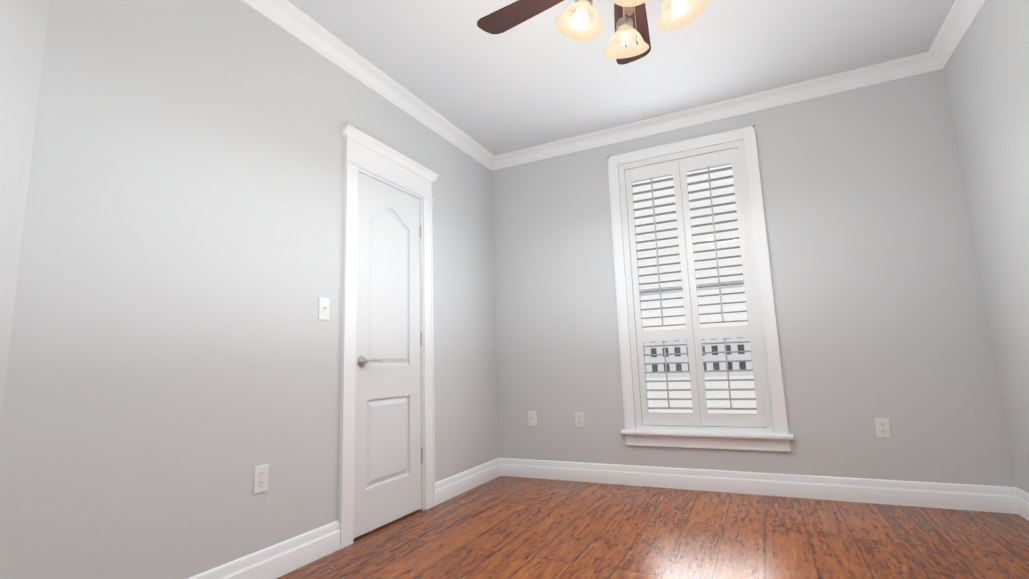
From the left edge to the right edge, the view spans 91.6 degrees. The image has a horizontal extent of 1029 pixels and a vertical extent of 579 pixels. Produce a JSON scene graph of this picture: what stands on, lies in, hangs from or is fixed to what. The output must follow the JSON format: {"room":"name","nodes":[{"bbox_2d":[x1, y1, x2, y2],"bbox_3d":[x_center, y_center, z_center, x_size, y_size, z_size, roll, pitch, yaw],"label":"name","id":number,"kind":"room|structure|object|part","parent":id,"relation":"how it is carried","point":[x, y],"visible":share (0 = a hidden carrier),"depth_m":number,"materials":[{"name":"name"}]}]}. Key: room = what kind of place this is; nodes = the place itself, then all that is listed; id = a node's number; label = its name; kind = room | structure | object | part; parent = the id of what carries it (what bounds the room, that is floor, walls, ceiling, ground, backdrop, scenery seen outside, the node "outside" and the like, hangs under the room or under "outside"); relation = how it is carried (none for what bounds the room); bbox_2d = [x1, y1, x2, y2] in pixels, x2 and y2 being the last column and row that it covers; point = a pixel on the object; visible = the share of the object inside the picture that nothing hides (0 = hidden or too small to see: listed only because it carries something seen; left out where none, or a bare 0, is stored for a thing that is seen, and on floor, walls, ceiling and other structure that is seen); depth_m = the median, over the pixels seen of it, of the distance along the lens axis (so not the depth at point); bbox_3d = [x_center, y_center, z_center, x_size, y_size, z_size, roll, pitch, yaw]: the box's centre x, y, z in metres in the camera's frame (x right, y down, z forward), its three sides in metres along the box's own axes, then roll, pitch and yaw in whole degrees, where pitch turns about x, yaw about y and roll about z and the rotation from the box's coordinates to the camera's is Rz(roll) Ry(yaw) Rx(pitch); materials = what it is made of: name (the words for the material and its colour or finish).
{"room":"empty bedroom","nodes":[
{"label":"empty bedroom","id":0,"kind":"room"},
{"bbox_2d":[0,0,48,425],"bbox_3d":[-1.279,-0.323,0.644,0.140,2.685,1.970,1,-9,-19],"label":"wall","id":1,"kind":"structure","parent":0,"point":[23,23],"depth_m":1.50,"materials":[{"name":"white paint"}]},
{"bbox_2d":[0,0,498,578],"bbox_3d":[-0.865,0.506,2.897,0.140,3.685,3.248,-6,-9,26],"label":"wall","id":2,"kind":"structure","parent":0,"point":[174,370],"depth_m":1.99,"materials":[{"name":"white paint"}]},
{"bbox_2d":[253,464,268,494],"bbox_3d":[-1.099,0.823,2.170,0.009,0.114,0.070,-6,-9,26],"label":"electrical outlet","id":3,"kind":"object","parent":2,"relation":"attached to","point":[260,480],"visible":1,"depth_m":2.17,"materials":[{"name":"white plastic"}]},
{"bbox_2d":[318,297,328,319],"bbox_3d":[-0.974,0.100,2.572,0.022,0.114,0.070,-6,-9,26],"label":"light switch","id":4,"kind":"object","parent":2,"relation":"attached to","point":[323,308],"visible":1,"depth_m":2.57,"materials":[{"name":"white plastic"}]},
{"bbox_2d":[353,172,422,538],"bbox_3d":[-0.764,0.344,3.034,0.047,2.020,0.618,-6,-9,26],"label":"door","id":5,"kind":"structure","parent":2,"relation":"in","point":[387,468],"depth_m":3.00,"materials":[{"name":"white wood"}]},
{"bbox_2d":[358,356,381,366],"bbox_3d":[-0.813,0.405,2.827,0.052,0.062,0.150,-6,-9,26],"label":"door handle","id":6,"kind":"object","parent":5,"relation":"attached to","point":[362,361],"depth_m":2.78,"materials":[{"name":"grey metal"}]},
{"bbox_3d":[-0.629,0.335,3.309,0.040,1.560,0.012,-6,-9,26],"label":"door hinges","id":7,"kind":"part","parent":5,"relation":"part of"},
{"bbox_2d":[338,124,438,548],"bbox_3d":[-0.785,0.246,3.053,0.198,2.240,0.876,-6,-9,26],"label":"door frame","id":8,"kind":"structure","parent":2,"relation":"attached to","point":[371,155],"depth_m":2.94,"materials":[{"name":"white wood"}]},
{"bbox_2d":[187,458,1028,578],"bbox_3d":[0.333,1.031,1.439,3.170,0.136,4.380,-6,-9,26],"label":"baseboard","id":9,"kind":"structure","parent":2,"relation":"attached to","point":[280,559],"depth_m":3.04,"materials":[{"name":"white wood"}]},
{"bbox_2d":[241,0,986,170],"bbox_3d":[0.247,-1.510,1.819,3.170,0.094,4.380,-6,-9,26],"label":"crown molding","id":10,"kind":"structure","parent":2,"relation":"attached to","point":[294,21],"depth_m":3.29,"materials":[{"name":"white wood"}]},
{"bbox_2d":[288,0,955,154],"bbox_3d":[0.255,-1.603,1.855,3.570,0.100,4.830,-6,-9,26],"label":"ceiling","id":11,"kind":"structure","parent":0,"point":[538,79],"depth_m":2.98,"materials":[{"name":"white paint"}]},
{"bbox_2d":[477,0,706,64],"bbox_3d":[0.406,-1.211,1.927,1.293,0.663,1.299,-6,-9,26],"label":"fan","id":12,"kind":"object","parent":11,"relation":"hanging from","point":[580,21],"visible":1,"depth_m":2.00,"materials":[{"name":"brown wood"}]},
{"bbox_3d":[0.064,-1.208,2.139,0.496,0.042,0.171,-8,-10,34],"label":"blade","id":13,"kind":"part","parent":12,"relation":"part of","materials":[{"name":"brown wood"}]},
{"bbox_3d":[0.253,-1.042,1.896,0.184,0.097,0.184,11,-6,10],"label":"lamp shade","id":14,"kind":"part","parent":12,"relation":"part of","materials":[{"name":"beige glass"}]},
{"bbox_3d":[0.253,-1.042,1.896,0.044,0.053,0.044,11,-6,10],"label":"bulb","id":15,"kind":"part","parent":12,"relation":"part of","materials":[{"name":"white glass"}]},
{"bbox_3d":[0.453,-1.027,2.043,0.184,0.097,0.184,-3,5,8],"label":"lamp shade","id":16,"kind":"part","parent":12,"relation":"part of","materials":[{"name":"beige glass"}]},
{"bbox_3d":[0.540,-1.198,2.311,0.171,0.042,0.496,-4,-9,16],"label":"blade","id":17,"kind":"part","parent":12,"relation":"part of","materials":[{"name":"brown wood"}]},
{"bbox_3d":[0.401,-1.076,1.699,0.184,0.097,0.184,-3,-23,8],"label":"lamp shade","id":18,"kind":"part","parent":12,"relation":"part of","materials":[{"name":"beige glass"}]},
{"bbox_3d":[0.600,-1.061,1.846,0.044,0.053,0.044,-17,-10,6],"label":"bulb","id":19,"kind":"part","parent":12,"relation":"part of","materials":[{"name":"white glass"}]},
{"bbox_3d":[0.600,-1.061,1.846,0.184,0.097,0.184,-17,-10,6],"label":"lamp shade","id":20,"kind":"part","parent":12,"relation":"part of","materials":[{"name":"beige glass"}]},
{"bbox_2d":[276,476,1028,578],"bbox_3d":[0.348,1.150,1.444,3.570,0.100,4.830,-6,-9,26],"label":"floor","id":21,"kind":"structure","parent":0,"point":[504,527],"depth_m":2.47,"materials":[{"name":"brown wood"}]},
{"bbox_2d":[491,69,1015,486],"bbox_3d":[1.351,0.031,3.607,3.310,2.685,0.140,-6,-9,26],"label":"wall","id":22,"kind":"structure","parent":0,"point":[880,311],"depth_m":3.22,"materials":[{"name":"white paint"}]},
{"bbox_2d":[528,411,536,425],"bbox_3d":[0.140,1.027,3.988,0.070,0.114,0.016,-6,-9,26],"label":"electrical outlet","id":23,"kind":"object","parent":22,"relation":"attached to","point":[532,419],"visible":1,"depth_m":3.99,"materials":[{"name":"white plastic"}]},
{"bbox_2d":[575,412,584,427],"bbox_3d":[0.497,0.995,3.819,0.070,0.114,0.009,-6,-9,26],"label":"electrical outlet","id":24,"kind":"object","parent":22,"relation":"attached to","point":[579,419],"visible":1,"depth_m":3.82,"materials":[{"name":"white plastic"}]},
{"bbox_2d":[607,125,792,451],"bbox_3d":[1.270,-0.002,3.618,1.096,2.202,0.197,-6,-9,26],"label":"window","id":25,"kind":"structure","parent":22,"relation":"in","point":[679,167],"depth_m":3.55,"materials":[{"name":"white wood"}]},
{"bbox_2d":[632,167,756,409],"bbox_3d":[1.261,-0.004,3.600,0.712,1.692,0.062,-6,-9,26],"label":"louvers","id":26,"kind":"object","parent":25,"relation":"attached to","point":[694,217],"visible":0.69,"depth_m":3.58,"materials":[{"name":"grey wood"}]},
{"bbox_2d":[651,177,669,408],"bbox_3d":[1.063,-0.002,3.656,0.010,1.709,0.010,-6,-9,26],"label":"tilt rod","id":27,"kind":"object","parent":26,"relation":"attached to","point":[651,177],"depth_m":3.65,"materials":[{"name":"grey wood"}]},
{"bbox_2d":[707,167,731,409],"bbox_3d":[1.426,-0.040,3.482,0.010,1.709,0.010,-6,-9,26],"label":"tilt rod","id":28,"kind":"object","parent":26,"relation":"attached to","point":[718,282],"depth_m":3.48,"materials":[{"name":"grey wood"}]},
{"bbox_3d":[1.293,-0.005,3.666,0.878,2.008,0.035,-6,-9,26],"label":"window sash","id":29,"kind":"part","parent":25,"relation":"part of","materials":[{"name":"white wood"}]},
{"bbox_2d":[874,418,890,437],"bbox_3d":[2.205,0.828,2.994,0.070,0.114,0.009,-6,-9,26],"label":"electrical outlet","id":30,"kind":"object","parent":22,"relation":"attached to","point":[882,425],"visible":1,"depth_m":2.99,"materials":[{"name":"white plastic"}]},
{"bbox_2d":[944,0,1028,492],"bbox_3d":[1.744,-0.395,0.849,0.140,2.685,4.520,-6,-9,26],"label":"wall","id":31,"kind":"structure","parent":0,"point":[986,70],"depth_m":2.57,"materials":[{"name":"white paint"}]},
{"label":"outside","id":32,"kind":"structure","parent":0,"visible":0},
{"bbox_2d":[632,164,756,413],"bbox_3d":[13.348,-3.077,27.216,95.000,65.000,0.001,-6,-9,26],"label":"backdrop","id":33,"kind":"structure","parent":32,"point":[679,320],"depth_m":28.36,"materials":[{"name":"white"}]}
]}

